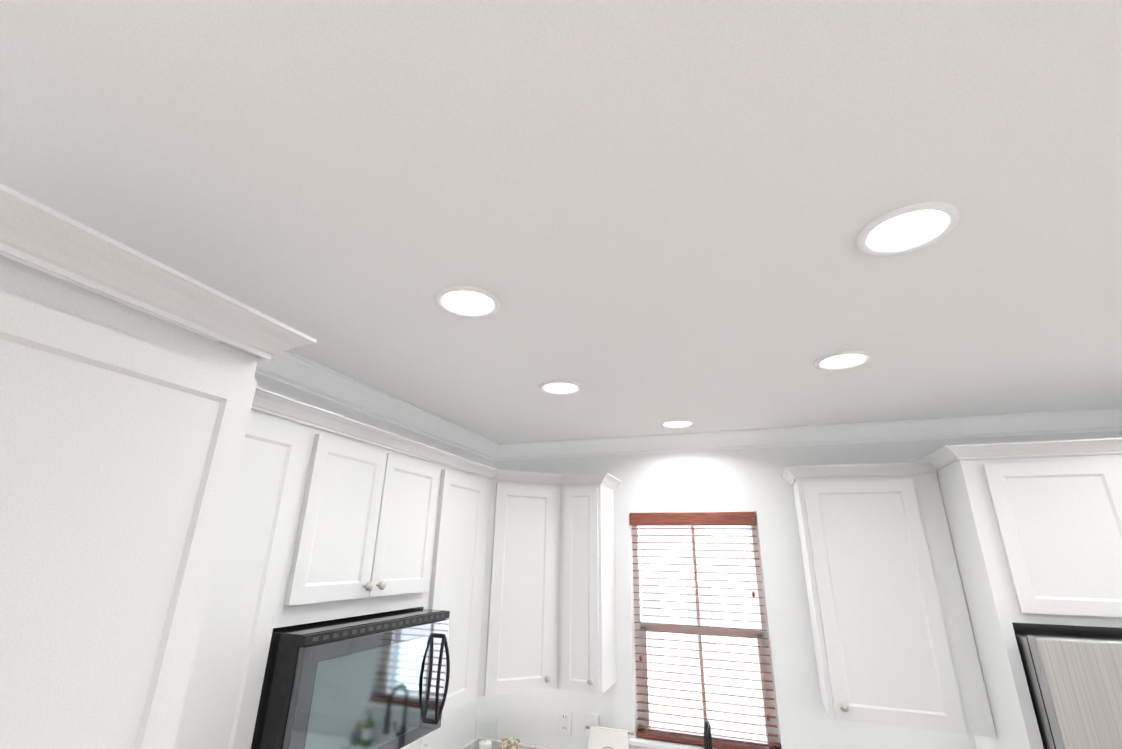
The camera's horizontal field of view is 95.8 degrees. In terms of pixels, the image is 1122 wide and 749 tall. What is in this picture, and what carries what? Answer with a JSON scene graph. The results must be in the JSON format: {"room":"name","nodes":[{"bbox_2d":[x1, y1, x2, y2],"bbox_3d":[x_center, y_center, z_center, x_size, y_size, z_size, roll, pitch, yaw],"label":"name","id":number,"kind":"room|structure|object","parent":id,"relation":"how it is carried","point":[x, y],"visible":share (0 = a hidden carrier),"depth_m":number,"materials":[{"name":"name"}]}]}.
{"room":"kitchen","nodes":[
{"label":"kitchen","id":0,"kind":"room"},
{"bbox_2d":[254,372,493,748],"bbox_3d":[-1.769,0.658,-0.041,0.120,2.740,7.430,-6,-21,19],"label":"wall","id":1,"kind":"structure","parent":0,"point":[457,729],"depth_m":2.68,"materials":[{"name":"paint"}]},
{"bbox_2d":[173,386,616,748],"bbox_3d":[-0.484,0.858,2.108,0.853,1.104,2.382,-6,-21,19],"label":"upper cabinet","id":2,"kind":"object","parent":1,"relation":"attached to","point":[331,515],"depth_m":2.04,"materials":[{"name":"paint"}]},
{"bbox_2d":[251,608,449,748],"bbox_3d":[-0.776,1.076,1.766,0.484,0.418,0.764,-6,-21,19],"label":"microwave","id":3,"kind":"object","parent":2,"relation":"attached to","point":[374,681],"visible":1,"depth_m":1.60,"materials":[{"name":"black metal"}]},
{"bbox_2d":[420,733,429,748],"bbox_3d":[-0.679,1.832,2.547,0.008,0.118,0.075,-6,-21,19],"label":"electrical outlet","id":4,"kind":"object","parent":1,"relation":"attached to","point":[425,741],"visible":0.5,"depth_m":2.54,"materials":[{"name":"white plastic"}]},
{"bbox_2d":[0,252,1121,459],"bbox_3d":[1.192,-0.914,-0.672,6.170,0.095,7.300,-6,-21,19],"label":"crown molding","id":5,"kind":"structure","parent":1,"relation":"attached to","point":[296,370],"depth_m":2.69,"materials":[{"name":"paint"}]},
{"bbox_2d":[0,0,1121,443],"bbox_3d":[1.192,-1.009,-0.644,6.470,0.100,7.610,-6,-21,19],"label":"ceiling","id":6,"kind":"structure","parent":0,"point":[642,216],"depth_m":1.03,"materials":[{"name":"paint"}]},
{"bbox_2d":[435,286,500,317],"bbox_3d":[-0.277,-0.218,1.515,0.196,0.021,0.196,-6,-21,19],"label":"recessed light","id":7,"kind":"object","parent":6,"relation":"in","point":[469,301],"visible":1,"depth_m":1.51,"materials":[{"name":"paint"}]},
{"bbox_2d":[539,380,582,394],"bbox_3d":[-0.001,0.055,2.273,0.196,0.021,0.196,-6,-21,19],"label":"recessed light","id":8,"kind":"object","parent":6,"relation":"in","point":[560,387],"visible":0.98,"depth_m":2.27,"materials":[{"name":"paint"}]},
{"bbox_2d":[660,419,694,428],"bbox_3d":[0.657,0.275,2.860,0.196,0.021,0.196,-6,-21,19],"label":"recessed light","id":9,"kind":"object","parent":6,"relation":"in","point":[678,423],"visible":0.96,"depth_m":2.85,"materials":[{"name":"paint"}]},
{"bbox_2d":[814,350,872,369],"bbox_3d":[1.058,-0.056,1.907,0.196,0.021,0.196,-6,-21,19],"label":"recessed light","id":10,"kind":"object","parent":6,"relation":"in","point":[842,360],"visible":0.98,"depth_m":1.90,"materials":[{"name":"paint"}]},
{"bbox_2d":[857,202,959,255],"bbox_3d":[0.781,-0.329,1.149,0.196,0.021,0.196,-6,-21,19],"label":"recessed light","id":11,"kind":"object","parent":6,"relation":"in","point":[908,228],"visible":1,"depth_m":1.14,"materials":[{"name":"paint"}]},
{"bbox_2d":[477,430,1121,748],"bbox_3d":[1.182,1.651,2.610,3.510,2.740,0.140,-6,-21,19],"label":"wall","id":12,"kind":"structure","parent":0,"point":[739,480],"depth_m":2.85,"materials":[{"name":"paint"}]},
{"bbox_2d":[558,709,570,735],"bbox_3d":[0.021,1.960,2.857,0.075,0.118,0.008,-6,-21,19],"label":"electrical outlet","id":13,"kind":"object","parent":12,"relation":"attached to","point":[564,724],"visible":1,"depth_m":2.85,"materials":[{"name":"white plastic"}]},
{"bbox_2d":[585,713,597,737],"bbox_3d":[0.170,1.944,2.804,0.075,0.118,0.012,-6,-21,19],"label":"electrical outlet","id":14,"kind":"object","parent":12,"relation":"attached to","point":[591,719],"visible":0.58,"depth_m":2.81,"materials":[{"name":"white plastic"}]},
{"bbox_2d":[628,512,781,748],"bbox_3d":[0.768,1.421,2.829,0.793,1.258,0.170,-6,-21,19],"label":"window","id":15,"kind":"structure","parent":12,"relation":"in","point":[728,631],"depth_m":2.80,"materials":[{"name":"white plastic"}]},
{"bbox_2d":[629,512,779,748],"bbox_3d":[0.760,1.371,2.822,0.725,1.165,0.073,-6,-21,19],"label":"window blind","id":16,"kind":"object","parent":15,"relation":"attached to","point":[746,519],"visible":0.92,"depth_m":2.80,"materials":[{"name":"brown wood"}]},
{"bbox_2d":[781,461,996,737],"bbox_3d":[1.493,1.010,2.437,0.658,1.104,0.358,-6,-21,19],"label":"upper cabinet","id":17,"kind":"object","parent":12,"relation":"attached to","point":[894,640],"visible":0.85,"depth_m":2.29,"materials":[{"name":"paint"}]},
{"bbox_3d":[1.144,1.668,-1.593,6.470,0.100,7.610,-6,-21,19],"label":"floor","id":18,"kind":"structure","parent":0,"visible":0},
{"bbox_2d":[0,183,316,748],"bbox_3d":[-1.064,1.020,0.594,0.716,2.507,0.715,-6,-21,19],"label":"tall cabinet","id":19,"kind":"object","parent":18,"relation":"on","point":[123,427],"visible":1,"depth_m":0.84,"materials":[{"name":"paint"}]},
{"bbox_2d":[920,437,1121,748],"bbox_3d":[2.191,1.520,1.813,1.063,2.489,0.663,-6,-21,19],"label":"tall cabinet","id":20,"kind":"object","parent":18,"relation":"on","point":[1035,528],"visible":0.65,"depth_m":1.96,"materials":[{"name":"paint"}]},
{"bbox_2d":[1012,622,1121,748],"bbox_3d":[2.178,1.817,1.611,0.916,1.785,0.764,-6,-21,19],"label":"refrigerator","id":21,"kind":"object","parent":18,"relation":"on","point":[1073,674],"visible":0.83,"depth_m":1.70,"materials":[{"name":"silver metal"}]},
{"bbox_3d":[-0.590,2.264,1.636,0.683,0.874,2.375,-6,-21,19],"label":"cabinet","id":22,"kind":"object","parent":18,"relation":"on","visible":0},
{"bbox_2d":[459,742,499,748],"bbox_3d":[-0.298,2.066,2.576,0.660,0.135,0.390,-6,-21,19],"label":"countertop","id":23,"kind":"structure","parent":22,"relation":"on","point":[473,743],"depth_m":2.91,"materials":[{"name":"stone"}]},
{"bbox_2d":[470,737,552,748],"bbox_3d":[0.565,1.978,2.283,2.492,0.135,0.642,-6,-21,19],"label":"countertop","id":24,"kind":"structure","parent":22,"relation":"on","point":[523,746],"depth_m":2.92,"materials":[{"name":"stone"}]},
{"bbox_2d":[585,725,633,748],"bbox_3d":[0.247,1.973,2.586,0.272,0.274,0.142,-6,-21,19],"label":"towel stand","id":25,"kind":"object","parent":24,"relation":"on","point":[604,738],"visible":1,"depth_m":2.62,"materials":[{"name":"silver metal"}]},
{"bbox_2d":[704,720,711,748],"bbox_3d":[0.736,1.883,2.443,0.095,0.366,0.216,-6,-21,19],"label":"faucet","id":26,"kind":"object","parent":24,"relation":"on","point":[707,738],"visible":1,"depth_m":2.47,"materials":[{"name":"black metal"}]},
{"bbox_3d":[-0.342,2.092,2.680,0.406,0.092,0.400,-6,-21,19],"label":"rattan tray","id":27,"kind":"object","parent":24,"relation":"on","visible":0},
{"bbox_2d":[474,720,497,748],"bbox_3d":[-0.415,2.030,2.781,0.132,0.246,0.132,-6,-21,19],"label":"candle","id":28,"kind":"object","parent":27,"relation":"on","point":[485,744],"visible":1,"depth_m":2.77,"materials":[{"name":"white wax"}]},
{"bbox_2d":[500,737,520,748],"bbox_3d":[-0.274,2.069,2.760,0.127,0.163,0.133,-6,-21,19],"label":"shell jar","id":29,"kind":"object","parent":27,"relation":"on","point":[511,743],"visible":1,"depth_m":2.75,"materials":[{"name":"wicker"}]},
{"label":"outside","id":30,"kind":"structure","parent":0,"visible":0},
{"bbox_2d":[640,526,766,736],"bbox_3d":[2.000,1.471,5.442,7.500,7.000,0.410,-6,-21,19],"label":"window glass","id":31,"kind":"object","parent":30,"point":[746,616],"depth_m":5.07,"materials":[{"name":"clear glass"}]}
]}

